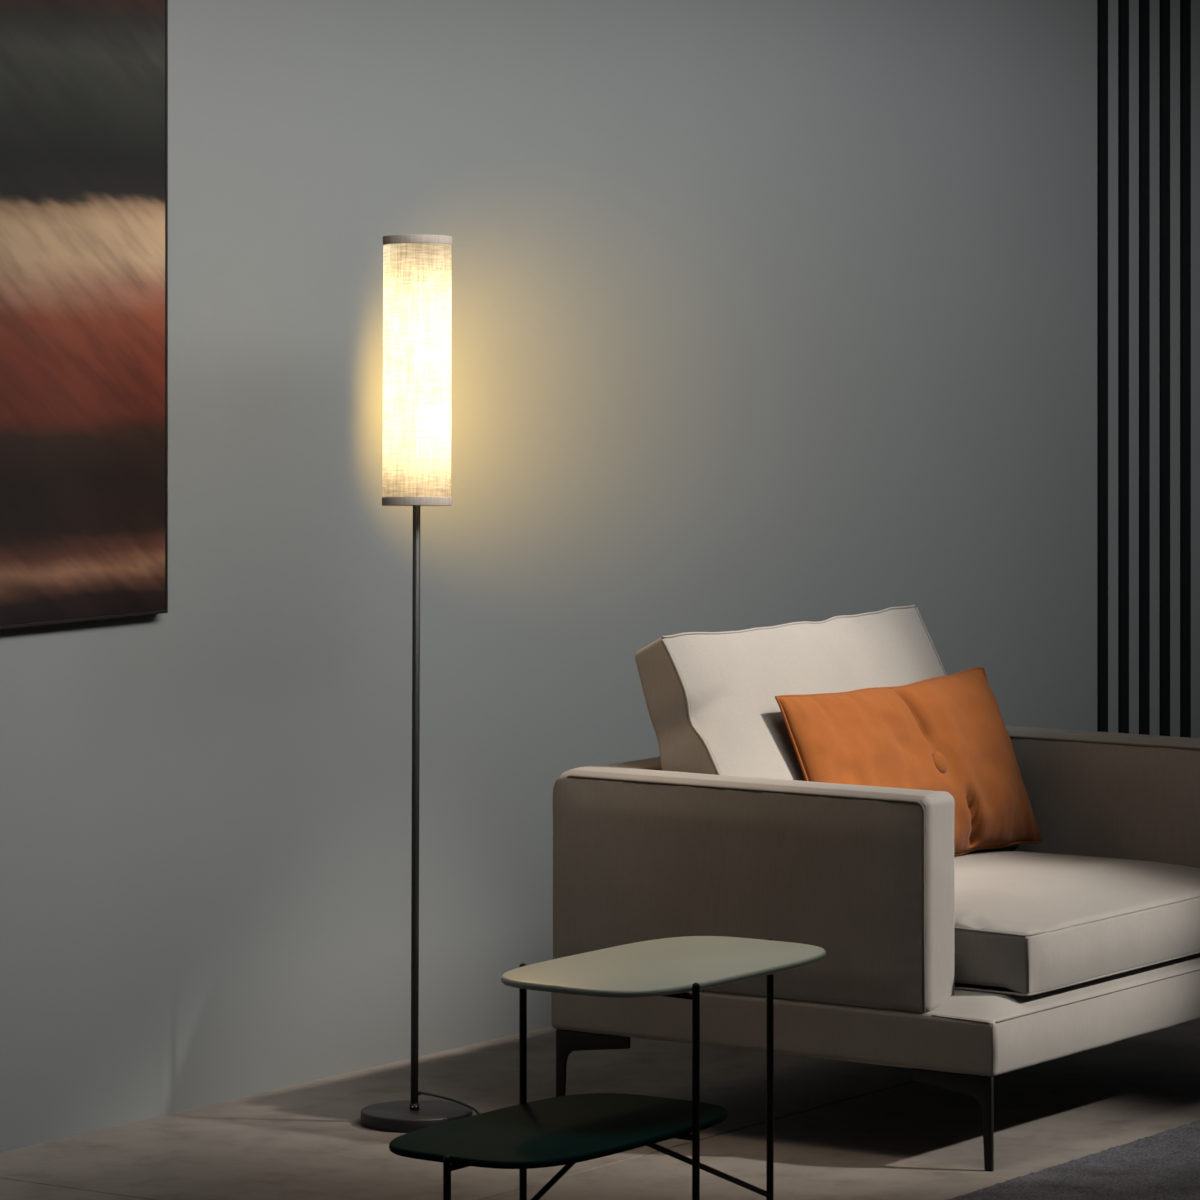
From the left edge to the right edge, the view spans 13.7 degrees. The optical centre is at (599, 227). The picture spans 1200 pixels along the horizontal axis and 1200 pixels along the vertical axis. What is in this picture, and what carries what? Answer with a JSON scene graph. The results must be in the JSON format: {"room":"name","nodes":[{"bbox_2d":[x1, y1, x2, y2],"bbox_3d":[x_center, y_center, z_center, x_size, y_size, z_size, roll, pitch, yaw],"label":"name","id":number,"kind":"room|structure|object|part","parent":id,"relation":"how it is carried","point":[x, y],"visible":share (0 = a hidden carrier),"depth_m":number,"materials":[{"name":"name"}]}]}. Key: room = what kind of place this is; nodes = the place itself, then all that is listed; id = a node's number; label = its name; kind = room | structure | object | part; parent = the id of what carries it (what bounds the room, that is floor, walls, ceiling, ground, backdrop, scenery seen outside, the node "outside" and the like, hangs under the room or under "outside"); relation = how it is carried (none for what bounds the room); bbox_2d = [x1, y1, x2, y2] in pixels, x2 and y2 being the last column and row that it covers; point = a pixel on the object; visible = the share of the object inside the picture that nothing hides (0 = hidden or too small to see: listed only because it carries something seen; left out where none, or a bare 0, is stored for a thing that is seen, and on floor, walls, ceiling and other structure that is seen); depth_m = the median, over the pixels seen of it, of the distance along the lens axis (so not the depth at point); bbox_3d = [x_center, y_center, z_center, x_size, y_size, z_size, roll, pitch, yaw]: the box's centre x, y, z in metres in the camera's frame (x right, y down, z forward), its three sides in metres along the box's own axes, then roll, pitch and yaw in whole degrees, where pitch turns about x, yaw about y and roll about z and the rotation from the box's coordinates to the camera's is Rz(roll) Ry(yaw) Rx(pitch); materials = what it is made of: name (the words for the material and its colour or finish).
{"room":"living room","nodes":[
{"label":"living room","id":0,"kind":"room"},
{"bbox_2d":[0,0,1199,1151],"bbox_3d":[0.131,0.037,10.336,0.120,3.120,9.000,0,0,34],"label":"wall","id":1,"kind":"structure","parent":0,"point":[764,313],"depth_m":9.79,"materials":[{"name":"paint"}]},
{"bbox_2d":[0,0,167,629],"bbox_3d":[-1.129,-0.045,8.374,0.026,1.455,1.250,0,0,34],"label":"painting","id":2,"kind":"object","parent":1,"relation":"attached to","point":[84,83],"visible":1,"depth_m":8.68,"materials":[{"name":"paint"}]},
{"bbox_3d":[-1.129,0.679,8.374,0.024,0.006,1.250,0,0,34],"label":"frame rail","id":3,"kind":"part","parent":2,"relation":"part of","materials":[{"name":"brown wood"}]},
{"bbox_2d":[1097,0,1107,731],"bbox_3d":[1.177,0.027,11.751,0.012,3.100,0.039,0,0,34],"label":"batten","id":4,"kind":"object","parent":1,"relation":"attached to","point":[1102,5],"visible":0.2,"depth_m":11.74,"materials":[{"name":"black paint"}]},
{"bbox_2d":[1118,0,1128,733],"bbox_3d":[1.235,0.027,11.835,0.012,3.100,0.039,0,0,35],"label":"batten","id":5,"kind":"object","parent":1,"relation":"attached to","point":[1123,5],"visible":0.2,"depth_m":11.83,"materials":[{"name":"black paint"}]},
{"bbox_2d":[1139,0,1149,734],"bbox_3d":[1.293,0.027,11.919,0.012,3.100,0.040,0,0,35],"label":"batten","id":6,"kind":"object","parent":1,"relation":"attached to","point":[1144,5],"visible":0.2,"depth_m":11.91,"materials":[{"name":"black paint"}]},
{"bbox_2d":[1159,0,1169,735],"bbox_3d":[1.351,0.027,12.005,0.012,3.100,0.040,0,0,34],"label":"batten","id":7,"kind":"object","parent":1,"relation":"attached to","point":[1164,5],"visible":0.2,"depth_m":11.99,"materials":[{"name":"black paint"}]},
{"bbox_2d":[1180,0,1190,737],"bbox_3d":[1.411,0.027,12.091,0.012,3.100,0.041,0,0,35],"label":"batten","id":8,"kind":"object","parent":1,"relation":"attached to","point":[1185,5],"visible":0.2,"depth_m":12.08,"materials":[{"name":"black paint"}]},
{"bbox_2d":[0,1019,1199,1199],"bbox_3d":[2.616,1.583,7.786,6.900,0.012,11.800,0,0,34],"label":"floor","id":9,"kind":"structure","parent":0,"point":[844,1130],"depth_m":8.73,"materials":[{"name":"wood"}]},
{"bbox_2d":[361,234,479,1132],"bbox_3d":[-0.150,0.794,8.830,0.542,1.566,0.197,0,0,0],"label":"floor lamp","id":10,"kind":"object","parent":9,"relation":"on","point":[416,267],"visible":0.9,"depth_m":8.79,"materials":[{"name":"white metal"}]},
{"bbox_3d":[-0.097,1.549,8.820,0.440,0.055,0.056,0,0,-4],"label":"cord","id":11,"kind":"part","parent":10,"relation":"part of","materials":[{"name":"black plastic"}]},
{"bbox_2d":[389,936,825,1199],"bbox_3d":[0.022,1.350,7.580,0.346,0.454,0.885,0,0,34],"label":"coffee table","id":12,"kind":"object","parent":9,"relation":"on","point":[568,1130],"visible":1,"depth_m":7.53,"materials":[{"name":"green paint"}]},
{"bbox_3d":[-0.220,1.456,7.216,0.011,0.242,0.011,0,0,23],"label":"leg","id":13,"kind":"part","parent":12,"relation":"part of","materials":[{"name":"black metal"}]},
{"bbox_3d":[-0.104,1.355,7.391,0.010,0.010,0.420,0,0,34],"label":"rail","id":14,"kind":"part","parent":12,"relation":"part of","materials":[{"name":"black metal"}]},
{"bbox_3d":[-0.118,1.351,7.672,0.011,0.452,0.011,0,0,-44],"label":"leg","id":15,"kind":"part","parent":12,"relation":"part of","materials":[{"name":"black metal"}]},
{"bbox_3d":[0.013,1.145,7.566,0.336,0.010,0.010,0,0,39],"label":"rail","id":16,"kind":"part","parent":12,"relation":"part of","materials":[{"name":"black metal"}]},
{"bbox_3d":[0.013,1.355,7.566,0.336,0.010,0.010,0,0,39],"label":"rail","id":17,"kind":"part","parent":12,"relation":"part of","materials":[{"name":"black metal"}]},
{"bbox_3d":[0.143,1.350,7.460,0.011,0.454,0.011,0,0,-22],"label":"leg","id":18,"kind":"part","parent":12,"relation":"part of","materials":[{"name":"black metal"}]},
{"bbox_3d":[0.269,1.351,7.940,0.011,0.452,0.011,0,0,1],"label":"leg","id":19,"kind":"part","parent":12,"relation":"part of","materials":[{"name":"black metal"}]},
{"bbox_2d":[551,604,1199,1171],"bbox_3d":[0.608,1.149,9.094,0.912,0.856,1.153,0,0,34],"label":"armchair","id":20,"kind":"object","parent":9,"relation":"on","point":[964,971],"visible":0.9,"depth_m":8.74,"materials":[{"name":"beige fabric"}]},
{"bbox_3d":[-0.012,1.498,8.837,0.155,0.157,0.008,0,0,34],"label":"leg","id":21,"kind":"part","parent":20,"relation":"part of","materials":[{"name":"black metal"}]},
{"bbox_3d":[0.277,1.145,9.322,0.104,0.362,0.965,0,0,34],"label":"backrest","id":22,"kind":"part","parent":20,"relation":"part of","materials":[{"name":"beige fabric"}]},
{"bbox_3d":[0.259,1.141,8.703,0.780,0.372,0.113,0,0,34],"label":"armrest","id":23,"kind":"part","parent":20,"relation":"part of","materials":[{"name":"beige fabric"}]},
{"bbox_2d":[635,607,1018,851],"bbox_3d":[0.427,0.979,9.189,0.300,0.511,0.880,0,0,34],"label":"cushion","id":24,"kind":"object","parent":20,"relation":"on","point":[712,705],"depth_m":8.98,"materials":[{"name":"beige fabric"}]},
{"bbox_3d":[0.608,1.360,9.094,0.912,0.121,1.141,0,0,34],"label":"seat","id":25,"kind":"part","parent":20,"relation":"part of","materials":[{"name":"beige fabric"}]},
{"bbox_2d":[775,667,1042,855],"bbox_3d":[0.583,0.998,9.203,0.157,0.327,0.706,0,0,36],"label":"throw pillow","id":26,"kind":"object","parent":20,"relation":"on","point":[949,733],"visible":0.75,"depth_m":9.20,"materials":[{"name":"orange orange-tan leather"}]},
{"bbox_3d":[0.593,1.498,8.422,0.155,0.157,0.008,0,0,34],"label":"leg","id":27,"kind":"part","parent":20,"relation":"part of","materials":[{"name":"black metal"}]},
{"bbox_2d":[954,850,1199,993],"bbox_3d":[0.757,1.229,9.006,0.568,0.149,0.910,0,0,34],"label":"seat cushion","id":28,"kind":"object","parent":20,"relation":"on","point":[1027,921],"depth_m":8.78,"materials":[{"name":"beige fabric"}]},
{"bbox_3d":[0.848,1.142,9.560,0.780,0.372,0.113,0,0,34],"label":"armrest","id":29,"kind":"part","parent":20,"relation":"part of","materials":[{"name":"beige fabric"}]},
{"bbox_2d":[946,1120,1199,1199],"bbox_3d":[1.859,1.568,8.464,1.715,0.016,2.340,0,0,34],"label":"rug","id":30,"kind":"object","parent":9,"relation":"on","point":[1165,1165],"visible":1,"depth_m":8.26,"materials":[{"name":"grey carpet"}]}
]}

